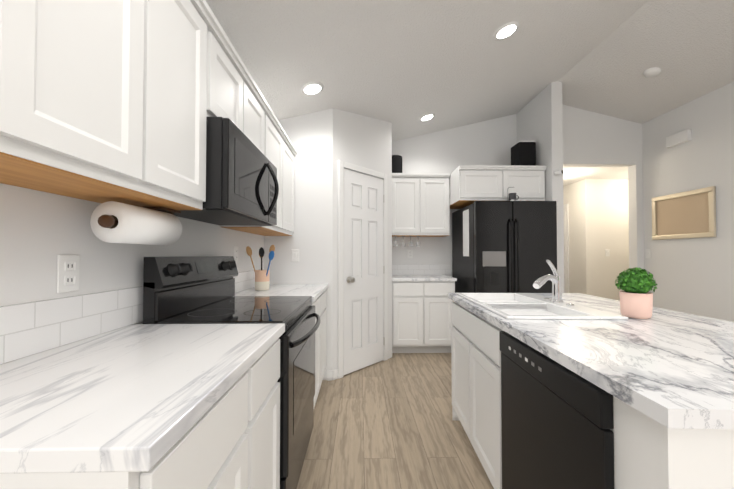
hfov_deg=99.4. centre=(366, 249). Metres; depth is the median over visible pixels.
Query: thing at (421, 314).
base cabinet
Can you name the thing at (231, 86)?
upper cabinet
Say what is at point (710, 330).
island countertop
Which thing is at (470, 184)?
upper cabinet
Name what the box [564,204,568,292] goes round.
hall door
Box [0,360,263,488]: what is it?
base cabinet
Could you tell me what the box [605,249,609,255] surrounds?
light switch
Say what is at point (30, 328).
tile backsplash
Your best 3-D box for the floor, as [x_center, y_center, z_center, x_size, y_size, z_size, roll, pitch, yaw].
[2.245,1.242,1.623,6.625,0.060,10.920,0,-1,-1]
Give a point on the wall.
(40, 231)
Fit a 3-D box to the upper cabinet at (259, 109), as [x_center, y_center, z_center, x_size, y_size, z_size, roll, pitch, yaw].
[-0.806,-0.740,1.816,0.287,0.394,0.442,0,-1,-1]
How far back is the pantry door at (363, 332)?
3.25 m
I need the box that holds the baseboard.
[327,370,331,380]
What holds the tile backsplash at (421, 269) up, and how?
attached to the wall
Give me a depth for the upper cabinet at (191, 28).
1.14 m
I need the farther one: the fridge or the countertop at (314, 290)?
the fridge
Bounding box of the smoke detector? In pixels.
[643,67,660,76]
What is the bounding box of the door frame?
[332,160,391,379]
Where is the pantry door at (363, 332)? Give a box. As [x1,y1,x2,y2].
[343,169,384,374]
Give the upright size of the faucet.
0.238 m
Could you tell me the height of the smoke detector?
0.058 m
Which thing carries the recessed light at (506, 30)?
in the ceiling
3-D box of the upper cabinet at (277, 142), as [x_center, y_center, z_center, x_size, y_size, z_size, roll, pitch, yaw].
[-0.817,-0.537,2.300,0.287,0.782,0.529,0,-1,-1]
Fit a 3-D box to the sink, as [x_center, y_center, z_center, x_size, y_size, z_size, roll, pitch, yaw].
[0.865,0.398,1.745,0.553,0.212,0.870,0,-1,-1]
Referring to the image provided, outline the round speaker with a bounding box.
[392,155,401,172]
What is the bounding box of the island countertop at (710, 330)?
[540,293,733,347]
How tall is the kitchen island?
0.874 m
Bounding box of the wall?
[0,81,733,379]
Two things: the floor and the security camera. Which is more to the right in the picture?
the security camera
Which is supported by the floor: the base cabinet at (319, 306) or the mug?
the base cabinet at (319, 306)
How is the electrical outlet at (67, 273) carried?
attached to the wall
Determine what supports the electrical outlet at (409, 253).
attached to the wall
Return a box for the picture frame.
[652,186,715,239]
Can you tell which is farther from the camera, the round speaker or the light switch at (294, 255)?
the round speaker
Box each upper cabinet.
[0,0,167,199]
[87,0,215,209]
[212,24,251,141]
[220,108,287,235]
[252,84,267,157]
[288,140,295,235]
[392,173,450,245]
[450,165,546,208]
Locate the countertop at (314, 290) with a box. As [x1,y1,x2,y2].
[233,284,327,303]
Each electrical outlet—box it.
[57,255,79,292]
[234,246,237,261]
[407,250,412,257]
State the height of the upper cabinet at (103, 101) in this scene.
0.782 m
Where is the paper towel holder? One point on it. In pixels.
(114, 222)
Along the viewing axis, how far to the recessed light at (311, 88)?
2.57 m
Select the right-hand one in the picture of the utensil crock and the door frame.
the door frame
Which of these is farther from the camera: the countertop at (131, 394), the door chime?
the door chime
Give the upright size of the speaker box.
0.344 m
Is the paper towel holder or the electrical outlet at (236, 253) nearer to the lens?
the paper towel holder
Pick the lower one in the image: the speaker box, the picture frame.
the picture frame
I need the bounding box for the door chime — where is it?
[666,129,690,147]
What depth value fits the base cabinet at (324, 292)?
2.86 m
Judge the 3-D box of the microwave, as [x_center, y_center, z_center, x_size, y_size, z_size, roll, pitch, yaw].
[-0.727,-0.351,1.652,0.438,0.381,0.752,0,-1,-1]
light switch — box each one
[291,249,298,261]
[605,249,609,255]
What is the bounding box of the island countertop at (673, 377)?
[448,296,733,439]
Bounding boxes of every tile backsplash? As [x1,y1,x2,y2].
[0,269,264,364]
[392,264,450,274]
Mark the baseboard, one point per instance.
(329, 374)
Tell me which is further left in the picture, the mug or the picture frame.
the mug
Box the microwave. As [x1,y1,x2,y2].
[174,117,278,225]
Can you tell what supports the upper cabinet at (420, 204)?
attached to the wall
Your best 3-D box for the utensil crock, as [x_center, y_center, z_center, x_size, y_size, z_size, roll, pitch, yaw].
[-0.827,0.136,2.455,0.222,0.358,0.122,0,-1,-1]
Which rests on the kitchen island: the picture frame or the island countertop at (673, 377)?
the island countertop at (673, 377)
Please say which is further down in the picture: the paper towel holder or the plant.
the plant
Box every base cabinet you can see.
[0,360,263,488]
[264,340,279,488]
[269,296,323,406]
[324,292,325,373]
[392,275,456,352]
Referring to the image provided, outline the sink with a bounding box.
[448,293,639,319]
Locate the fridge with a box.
[452,200,556,292]
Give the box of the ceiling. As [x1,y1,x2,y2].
[206,0,733,186]
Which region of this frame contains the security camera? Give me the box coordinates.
[554,170,562,174]
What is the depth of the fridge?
3.43 m
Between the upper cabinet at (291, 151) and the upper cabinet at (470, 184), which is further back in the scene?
the upper cabinet at (470, 184)
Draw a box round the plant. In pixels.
[615,267,657,318]
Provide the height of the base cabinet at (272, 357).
0.875 m
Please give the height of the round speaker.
0.270 m
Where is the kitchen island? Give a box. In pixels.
[451,304,733,488]
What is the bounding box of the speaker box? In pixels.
[511,141,535,165]
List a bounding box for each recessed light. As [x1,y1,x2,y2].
[301,82,323,94]
[419,113,434,120]
[493,21,518,39]
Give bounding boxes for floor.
[297,353,493,488]
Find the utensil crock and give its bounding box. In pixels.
[246,245,274,289]
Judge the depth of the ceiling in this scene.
2.65 m
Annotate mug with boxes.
[507,187,518,200]
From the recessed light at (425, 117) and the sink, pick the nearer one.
the sink
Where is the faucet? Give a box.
[533,260,563,299]
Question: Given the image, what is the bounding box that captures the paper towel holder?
[90,201,181,244]
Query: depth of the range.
1.44 m
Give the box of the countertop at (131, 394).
[0,324,284,475]
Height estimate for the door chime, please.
0.125 m
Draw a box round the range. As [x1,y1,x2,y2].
[141,256,320,488]

